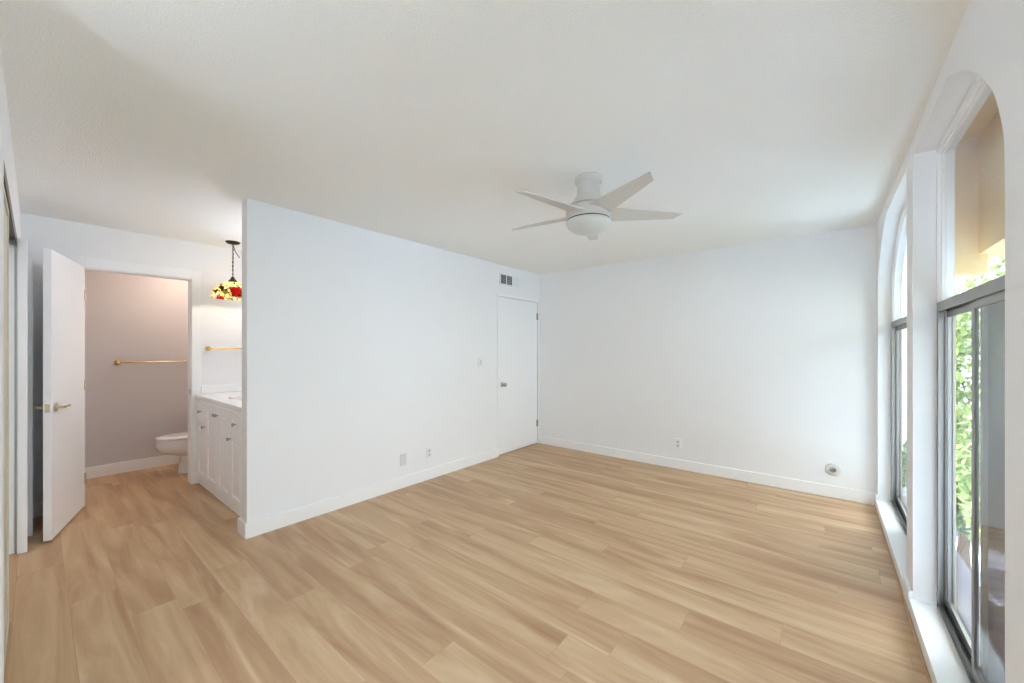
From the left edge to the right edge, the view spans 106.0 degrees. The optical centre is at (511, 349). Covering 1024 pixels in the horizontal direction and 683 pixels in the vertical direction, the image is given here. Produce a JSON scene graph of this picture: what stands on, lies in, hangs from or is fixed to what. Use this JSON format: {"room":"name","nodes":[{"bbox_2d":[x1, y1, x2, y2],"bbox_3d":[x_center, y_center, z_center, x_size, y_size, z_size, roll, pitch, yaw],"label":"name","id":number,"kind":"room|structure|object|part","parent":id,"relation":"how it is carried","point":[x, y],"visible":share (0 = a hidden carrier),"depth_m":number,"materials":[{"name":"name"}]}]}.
{"room":"empty bedroom","nodes":[
{"label":"empty bedroom","id":0,"kind":"room"},
{"bbox_2d":[0,44,19,553],"bbox_3d":[-2.736,0.130,2.040,3.100,2.440,0.120,0,0,39],"label":"wall","id":1,"kind":"structure","parent":0,"point":[8,149],"depth_m":2.53,"materials":[{"name":"paint"}]},
{"bbox_2d":[0,71,3,682],"bbox_3d":[-1.569,0.265,1.179,0.198,2.170,0.014,0,0,39],"label":"trim","id":2,"kind":"structure","parent":1,"relation":"attached to","point":[1,86],"depth_m":1.17,"materials":[{"name":"paint"}]},
{"bbox_2d":[4,188,8,670],"bbox_3d":[-2.055,0.329,1.543,1.005,1.998,0.028,0,0,39],"label":"door","id":3,"kind":"structure","parent":1,"relation":"in","point":[6,209],"depth_m":1.83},
{"bbox_3d":[-2.055,0.330,1.543,0.945,1.940,0.016,0,0,39],"label":"panel","id":4,"kind":"part","parent":3,"relation":"part of","materials":[{"name":"wood"}]},
{"bbox_2d":[4,553,16,682],"bbox_3d":[-2.455,1.343,1.830,2.160,0.014,0.089,0,0,39],"label":"trim","id":5,"kind":"structure","parent":1,"relation":"attached to","point":[12,557],"depth_m":2.22,"materials":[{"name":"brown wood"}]},
{"bbox_2d":[4,163,16,246],"bbox_3d":[-2.458,-0.710,1.827,2.158,0.059,0.101,0,0,39],"label":"trim","id":6,"kind":"structure","parent":1,"relation":"attached to","point":[12,230],"depth_m":2.03,"materials":[{"name":"brown metal"}]},
{"bbox_2d":[14,246,16,552],"bbox_3d":[-3.267,0.335,2.540,0.004,2.030,0.010,0,0,39],"label":"trim","id":7,"kind":"structure","parent":1,"relation":"attached to","point":[15,248],"depth_m":2.54,"materials":[{"name":"grey metal"}]},
{"bbox_2d":[17,238,27,553],"bbox_3d":[-3.283,0.305,2.588,0.080,2.090,0.043,0,0,39],"label":"trim","id":8,"kind":"structure","parent":1,"relation":"attached to","point":[22,244],"depth_m":2.56,"materials":[{"name":"paint"}]},
{"bbox_2d":[28,256,32,535],"bbox_3d":[-3.540,0.335,2.811,0.080,2.030,0.066,0,0,39],"label":"trim","id":9,"kind":"structure","parent":1,"relation":"attached to","point":[30,259],"depth_m":2.80,"materials":[{"name":"paint"}]},
{"bbox_2d":[20,213,241,503],"bbox_3d":[-3.589,0.130,3.536,0.110,2.440,2.470,0,0,39],"label":"wall","id":10,"kind":"structure","parent":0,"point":[221,320],"depth_m":3.62,"materials":[{"name":"paint"}]},
{"bbox_2d":[33,502,42,517],"bbox_3d":[-3.820,1.296,3.153,0.014,0.108,0.245,0,0,39],"label":"baseboard","id":11,"kind":"structure","parent":10,"relation":"attached to","point":[38,507],"depth_m":3.12,"materials":[{"name":"paint"}]},
{"bbox_2d":[34,248,85,541],"bbox_3d":[-3.470,0.314,3.008,0.158,2.048,0.749,0,0,-35],"label":"door","id":12,"kind":"structure","parent":10,"relation":"in","point":[64,294],"depth_m":2.89,"materials":[{"name":"paint"}]},
{"bbox_3d":[-3.358,0.410,2.761,0.059,0.066,0.150,0,0,-36],"label":"lever handle","id":13,"kind":"part","parent":12,"relation":"part of","materials":[{"name":"gold metal"}]},
{"bbox_3d":[-3.255,0.410,2.703,0.024,0.060,0.002,0,0,-36],"label":"latch plate","id":14,"kind":"part","parent":12,"relation":"part of","materials":[{"name":"gold metal"}]},
{"bbox_3d":[-3.278,0.410,2.819,0.059,0.066,0.150,0,0,-36],"label":"lever handle","id":15,"kind":"part","parent":12,"relation":"part of","materials":[{"name":"gold metal"}]},
{"bbox_2d":[68,255,200,505],"bbox_3d":[-3.509,0.275,3.635,0.146,2.150,0.887,0,0,39],"label":"door frame","id":16,"kind":"structure","parent":10,"relation":"attached to","point":[94,264],"depth_m":3.88,"materials":[{"name":"paint"}]},
{"bbox_2d":[201,383,241,393],"bbox_3d":[-2.377,0.406,3.650,1.627,0.082,0.553,0,0,39],"label":"backsplash","id":17,"kind":"structure","parent":10,"relation":"attached to","point":[205,389],"depth_m":4.07,"materials":[{"name":"white stone"}]},
{"bbox_2d":[205,346,241,350],"bbox_3d":[-2.974,-0.015,4.138,0.086,0.052,0.492,0,0,39],"label":"towel bar","id":18,"kind":"object","parent":10,"relation":"attached to","point":[207,348],"visible":0.52,"depth_m":3.99,"materials":[{"name":"gold metal"}]},
{"bbox_3d":[-2.955,-0.015,4.123,0.017,0.017,0.440,0,0,39],"label":"rod","id":19,"kind":"part","parent":18,"relation":"part of","materials":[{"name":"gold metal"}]},
{"bbox_2d":[85,270,187,467],"bbox_3d":[-4.401,0.130,4.194,0.100,2.440,2.470,0,0,39],"label":"wall","id":20,"kind":"structure","parent":0,"point":[128,318],"depth_m":4.32,"materials":[{"name":"paint"}]},
{"bbox_2d":[85,455,179,478],"bbox_3d":[-3.798,1.291,4.112,0.940,0.118,1.640,0,0,39],"label":"baseboard","id":21,"kind":"structure","parent":20,"relation":"attached to","point":[133,465],"depth_m":4.29,"materials":[{"name":"paint"}]},
{"bbox_2d":[114,360,187,364],"bbox_3d":[-4.073,0.135,4.450,0.086,0.052,0.712,0,0,39],"label":"towel bar","id":22,"kind":"object","parent":20,"relation":"attached to","point":[117,362],"visible":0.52,"depth_m":4.32,"materials":[{"name":"gold metal"}]},
{"bbox_3d":[-4.054,0.135,4.435,0.017,0.017,0.660,0,0,39],"label":"rod","id":23,"kind":"part","parent":22,"relation":"part of","materials":[{"name":"gold metal"}]},
{"bbox_2d":[242,198,538,522],"bbox_3d":[-0.794,0.130,4.219,0.110,2.440,3.648,0,0,39],"label":"wall","id":24,"kind":"structure","parent":0,"point":[362,348],"depth_m":3.39,"materials":[{"name":"paint"}]},
{"bbox_2d":[237,448,497,538],"bbox_3d":[-1.105,1.296,3.863,0.172,0.108,2.732,0,0,39],"label":"baseboard","id":25,"kind":"structure","parent":24,"relation":"attached to","point":[258,527],"depth_m":3.35,"materials":[{"name":"paint"}]},
{"bbox_2d":[400,453,405,465],"bbox_3d":[-1.068,1.075,3.789,0.007,0.116,0.072,0,0,39],"label":"blank plate","id":26,"kind":"object","parent":24,"relation":"attached to","point":[402,456],"visible":1,"depth_m":3.78,"materials":[{"name":"white plastic"}]},
{"bbox_2d":[426,447,431,458],"bbox_3d":[-0.865,1.075,4.037,0.010,0.116,0.072,0,0,39],"label":"wall outlet","id":27,"kind":"object","parent":24,"relation":"attached to","point":[429,449],"visible":1,"depth_m":4.03,"materials":[{"name":"white plastic"}]},
{"bbox_2d":[478,358,482,366],"bbox_3d":[-0.377,0.150,4.639,0.009,0.116,0.072,0,0,39],"label":"light switch","id":28,"kind":"object","parent":24,"relation":"attached to","point":[480,360],"visible":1,"depth_m":4.63,"materials":[{"name":"white plastic"}]},
{"bbox_2d":[499,273,518,287],"bbox_3d":[-0.033,-0.910,5.062,0.011,0.150,0.390,0,0,39],"label":"air vent","id":29,"kind":"object","parent":24,"relation":"in","point":[504,279],"visible":1,"depth_m":5.05,"materials":[{"name":"white metal"}]},
{"bbox_2d":[497,293,538,455],"bbox_3d":[0.063,0.318,5.263,0.106,2.065,0.914,0,0,39],"label":"trim","id":30,"kind":"structure","parent":24,"relation":"attached to","point":[498,295],"depth_m":5.02,"materials":[{"name":"paint"}]},
{"bbox_2d":[499,297,537,454],"bbox_3d":[0.112,0.329,5.231,0.103,2.019,0.857,0,0,39],"label":"door","id":31,"kind":"structure","parent":24,"relation":"in","point":[518,421],"depth_m":5.21,"materials":[{"name":"paint"}]},
{"bbox_2d":[5,443,931,682],"bbox_3d":[-1.544,1.410,2.669,6.459,0.120,7.200,0,0,39],"label":"floor","id":32,"kind":"structure","parent":0,"point":[534,563],"depth_m":2.17,"materials":[{"name":"brown wood"}]},
{"bbox_2d":[155,431,187,472],"bbox_3d":[-3.539,0.972,4.416,0.472,0.757,0.810,0,0,39],"label":"toilet","id":33,"kind":"object","parent":32,"relation":"on","point":[173,443],"visible":0.3,"depth_m":4.14,"materials":[{"name":"ceramic"}]},
{"bbox_3d":[-3.627,0.976,4.306,0.380,0.019,0.522,0,0,39],"label":"seat","id":34,"kind":"part","parent":33,"relation":"part of","materials":[{"name":"ceramic"}]},
{"bbox_3d":[-3.625,0.948,4.309,0.382,0.036,0.534,0,0,39],"label":"lid","id":35,"kind":"part","parent":33,"relation":"part of","materials":[{"name":"ceramic"}]},
{"bbox_2d":[197,399,241,516],"bbox_3d":[-2.391,0.920,3.617,1.608,0.860,0.625,0,0,39],"label":"vanity cabinet","id":36,"kind":"object","parent":32,"relation":"on","point":[219,428],"visible":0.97,"depth_m":3.40,"materials":[{"name":"paint"}]},
{"bbox_3d":[-3.049,0.983,3.801,0.317,0.555,0.018,0,0,39],"label":"door","id":37,"kind":"part","parent":36,"relation":"part of","materials":[{"name":"paint"}]},
{"bbox_3d":[-3.049,0.605,3.801,0.317,0.160,0.018,0,0,39],"label":"drawer","id":38,"kind":"part","parent":36,"relation":"part of","materials":[{"name":"paint"}]},
{"bbox_3d":[-2.783,0.892,3.585,0.352,0.735,0.018,0,0,39],"label":"door","id":39,"kind":"part","parent":36,"relation":"part of","materials":[{"name":"paint"}]},
{"bbox_2d":[195,383,241,411],"bbox_3d":[-2.393,0.427,3.630,1.627,0.124,0.603,0,0,39],"label":"countertop","id":40,"kind":"structure","parent":36,"relation":"on","point":[214,396],"depth_m":3.88,"materials":[{"name":"white stone"}]},
{"bbox_2d":[229,394,241,399],"bbox_3d":[-2.445,0.378,3.716,0.500,0.137,0.452,0,0,39],"label":"sink","id":41,"kind":"object","parent":40,"relation":"in","point":[238,396],"visible":0.16,"depth_m":3.61,"materials":[{"name":"ceramic"}]},
{"bbox_3d":[-2.504,0.892,3.358,0.352,0.735,0.018,0,0,39],"label":"door","id":42,"kind":"part","parent":36,"relation":"part of","materials":[{"name":"paint"}]},
{"bbox_3d":[-2.238,0.605,3.143,0.317,0.160,0.018,0,0,39],"label":"drawer","id":43,"kind":"part","parent":36,"relation":"part of","materials":[{"name":"paint"}]},
{"bbox_3d":[-2.238,0.983,3.143,0.317,0.555,0.018,0,0,39],"label":"door","id":44,"kind":"part","parent":36,"relation":"part of","materials":[{"name":"paint"}]},
{"bbox_2d":[0,0,969,274],"bbox_3d":[-1.489,-1.165,2.624,6.600,0.150,7.200,0,0,39],"label":"ceiling","id":45,"kind":"structure","parent":0,"point":[418,121],"depth_m":1.77,"materials":[{"name":"white paint"}]},
{"bbox_2d":[211,240,241,300],"bbox_3d":[-2.816,-0.804,3.894,0.356,0.571,0.356,0,0,39],"label":"pendant lamp","id":46,"kind":"object","parent":45,"relation":"hanging from","point":[230,290],"visible":0.88,"depth_m":3.80,"materials":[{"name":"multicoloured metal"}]},
{"bbox_3d":[-2.816,-0.602,3.894,0.356,0.165,0.356,0,0,39],"label":"lamp shade","id":47,"kind":"part","parent":46,"relation":"part of","materials":[{"name":"multicoloured glass"}]},
{"bbox_3d":[-2.816,-0.897,3.894,0.013,0.339,0.013,0,0,-6],"label":"chain","id":48,"kind":"part","parent":46,"relation":"part of","materials":[{"name":"brown metal"}]},
{"bbox_2d":[512,171,682,239],"bbox_3d":[0.441,-0.911,2.468,1.104,0.357,1.140,0,0,39],"label":"ceiling fan","id":49,"kind":"object","parent":45,"relation":"hanging from","point":[590,213],"visible":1,"depth_m":2.36,"materials":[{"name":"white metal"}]},
{"bbox_3d":[0.207,-0.860,2.655,0.507,0.041,0.153,0,0,39],"label":"blade","id":50,"kind":"part","parent":49,"relation":"part of","materials":[{"name":"white plastic"}]},
{"bbox_3d":[0.230,-0.860,2.214,0.501,0.041,0.148,0,0,-44],"label":"blade","id":51,"kind":"part","parent":49,"relation":"part of","materials":[{"name":"white plastic"}]},
{"bbox_3d":[0.484,-0.774,2.447,0.280,0.082,0.280,0,0,39],"label":"lamp shade","id":52,"kind":"part","parent":49,"relation":"part of","materials":[{"name":"white glass"}]},
{"bbox_3d":[0.552,-0.860,2.784,0.148,0.041,0.501,0,0,10],"label":"blade","id":53,"kind":"part","parent":49,"relation":"part of","materials":[{"name":"white plastic"}]},
{"bbox_3d":[0.626,-0.860,2.134,0.148,0.041,0.501,0,0,-26],"label":"blade","id":54,"kind":"part","parent":49,"relation":"part of","materials":[{"name":"white plastic"}]},
{"bbox_3d":[0.825,-0.860,2.486,0.501,0.041,0.148,0,0,-8],"label":"blade","id":55,"kind":"part","parent":49,"relation":"part of","materials":[{"name":"white plastic"}]},
{"bbox_2d":[539,225,876,504],"bbox_3d":[1.833,0.130,4.513,3.820,2.440,0.120,0,0,39],"label":"wall","id":56,"kind":"structure","parent":0,"point":[759,357],"depth_m":4.07,"materials":[{"name":"paint"}]},
{"bbox_2d":[675,438,680,448],"bbox_3d":[1.885,1.065,4.388,0.072,0.116,0.010,0,0,39],"label":"wall outlet","id":57,"kind":"object","parent":56,"relation":"attached to","point":[677,441],"visible":1,"depth_m":4.39,"materials":[{"name":"white plastic"}]},
{"bbox_2d":[539,436,873,504],"bbox_3d":[1.773,1.296,4.476,3.553,0.108,0.014,0,0,39],"label":"baseboard","id":58,"kind":"structure","parent":56,"relation":"attached to","point":[854,495],"depth_m":4.07,"materials":[{"name":"paint"}]},
{"bbox_2d":[825,463,840,475],"bbox_3d":[2.936,1.095,3.532,0.112,0.112,0.014,0,0,39],"label":"round wall plate","id":59,"kind":"object","parent":56,"relation":"attached to","point":[832,469],"visible":1,"depth_m":3.53,"materials":[{"name":"silver plastic"}]},
{"bbox_2d":[901,148,955,608],"bbox_3d":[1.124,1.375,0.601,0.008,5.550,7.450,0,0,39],"label":"wall","id":60,"kind":"structure","parent":0,"point":[955,148],"depth_m":1.89,"materials":[{"name":"beige paint"}]},
{"bbox_2d":[956,91,1004,275],"bbox_3d":[2.972,-0.897,1.516,1.694,1.005,4.100,0,0,39],"label":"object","id":61,"kind":"structure","parent":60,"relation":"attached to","point":[980,156],"depth_m":1.95,"materials":[{"name":"beige paint"}]},
{"bbox_2d":[877,0,1023,682],"bbox_3d":[1.019,0.130,0.590,0.140,2.440,7.000,0,0,39],"label":"wall","id":62,"kind":"structure","parent":0,"point":[988,42],"depth_m":1.66,"materials":[{"name":"paint"}]},
{"bbox_2d":[875,499,906,580],"bbox_3d":[2.704,1.286,2.680,0.154,0.011,1.508,0,0,39],"label":"trim","id":63,"kind":"structure","parent":62,"relation":"attached to","point":[897,537],"depth_m":2.69,"materials":[{"name":"paint"}]},
{"bbox_2d":[891,203,906,535],"bbox_3d":[2.742,0.138,2.649,0.058,2.284,1.508,0,0,39],"label":"window","id":64,"kind":"structure","parent":62,"relation":"in","point":[898,323],"depth_m":3.20,"materials":[{"name":"paint"}]},
{"bbox_3d":[2.742,-0.620,2.649,0.057,0.769,1.508,0,0,39],"label":"frame","id":65,"kind":"part","parent":64,"relation":"part of","materials":[{"name":"paint"}]},
{"bbox_3d":[2.743,0.522,2.649,0.054,1.515,1.508,0,0,39],"label":"slider frame","id":66,"kind":"part","parent":64,"relation":"part of","materials":[{"name":"grey metal"}]},
{"bbox_3d":[2.976,0.524,2.923,0.013,1.459,0.759,0,0,39],"label":"sash","id":67,"kind":"part","parent":64,"relation":"part of","materials":[{"name":"grey metal"}]},
{"bbox_2d":[873,505,930,682],"bbox_3d":[0.944,1.347,0.640,0.007,0.007,6.984,0,0,39],"label":"trim","id":68,"kind":"structure","parent":62,"relation":"attached to","point":[902,595],"depth_m":2.00,"materials":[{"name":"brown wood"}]},
{"bbox_2d":[875,493,935,682],"bbox_3d":[0.954,1.295,0.633,0.016,0.110,6.985,0,0,39],"label":"baseboard","id":69,"kind":"structure","parent":62,"relation":"attached to","point":[905,585],"depth_m":2.02,"materials":[{"name":"paint"}]},
{"bbox_2d":[909,598,969,682],"bbox_3d":[1.696,1.286,1.437,0.154,0.011,1.308,0,0,39],"label":"trim","id":70,"kind":"structure","parent":62,"relation":"attached to","point":[945,662],"depth_m":1.67,"materials":[{"name":"paint"}]},
{"bbox_2d":[902,494,991,681],"bbox_3d":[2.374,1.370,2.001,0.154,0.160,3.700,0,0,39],"label":"patio","id":71,"kind":"structure","parent":62,"relation":"attached to","point":[963,574],"depth_m":2.05,"materials":[{"name":"concrete"}]},
{"bbox_2d":[936,75,1004,682],"bbox_3d":[1.734,0.138,1.407,0.058,2.284,1.308,0,0,39],"label":"window","id":72,"kind":"structure","parent":62,"relation":"in","point":[988,297],"depth_m":1.49,"materials":[{"name":"paint"}]},
{"bbox_3d":[1.734,-0.620,1.407,0.057,0.769,1.308,0,0,39],"label":"frame","id":73,"kind":"part","parent":72,"relation":"part of","materials":[{"name":"paint"}]},
{"bbox_3d":[1.964,0.524,1.676,0.013,1.459,0.569,0,0,39],"label":"sash","id":74,"kind":"part","parent":72,"relation":"part of","materials":[{"name":"grey metal"}]},
{"bbox_3d":[1.735,0.522,1.406,0.054,1.515,1.308,0,0,39],"label":"slider frame","id":75,"kind":"part","parent":72,"relation":"part of","materials":[{"name":"grey metal"}]},
{"bbox_3d":[1.560,0.524,1.209,0.013,1.459,0.751,0,0,39],"label":"sash","id":76,"kind":"part","parent":72,"relation":"part of","materials":[{"name":"grey metal"}]},
{"label":"outside","id":77,"kind":"structure","parent":0,"visible":0},
{"bbox_2d":[956,536,979,584],"bbox_3d":[24.249,4.310,6.082,90.000,0.280,100.000,0,0,39],"label":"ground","id":78,"kind":"structure","parent":77,"point":[956,536],"depth_m":7.91,"materials":[{"name":"white"}]},
{"bbox_2d":[902,443,957,535],"bbox_3d":[11.011,3.200,7.859,13.200,1.940,0.080,0,0,39],"label":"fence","id":79,"kind":"object","parent":78,"relation":"on","point":[904,491],"visible":0.02,"depth_m":9.16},
{"bbox_2d":[902,417,979,571],"bbox_3d":[8.511,2.649,7.274,1.792,3.055,1.758,0,0,-9],"label":"tree","id":80,"kind":"object","parent":78,"relation":"on","point":[963,545],"visible":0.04,"depth_m":7.21,"materials":[{"name":"green plant"}]},
{"bbox_2d":[902,247,1004,443],"bbox_3d":[18.520,-0.340,13.305,21.200,9.020,9.000,0,0,39],"label":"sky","id":81,"kind":"structure","parent":78,"relation":"on","point":[960,280],"depth_m":12.67,"materials":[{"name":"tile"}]},
{"bbox_3d":[13.787,-0.600,11.916,1.040,1.140,0.019,0,0,39],"label":"pane","id":82,"kind":"part","parent":81,"relation":"part of","materials":[{"name":"glass"}]},
{"bbox_2d":[905,255,1004,553],"bbox_3d":[6.371,1.250,4.613,2.208,5.847,2.239,0,0,-2],"label":"tree","id":83,"kind":"object","parent":78,"relation":"on","point":[963,437],"visible":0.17,"depth_m":4.86,"materials":[{"name":"green plant"}]}
]}

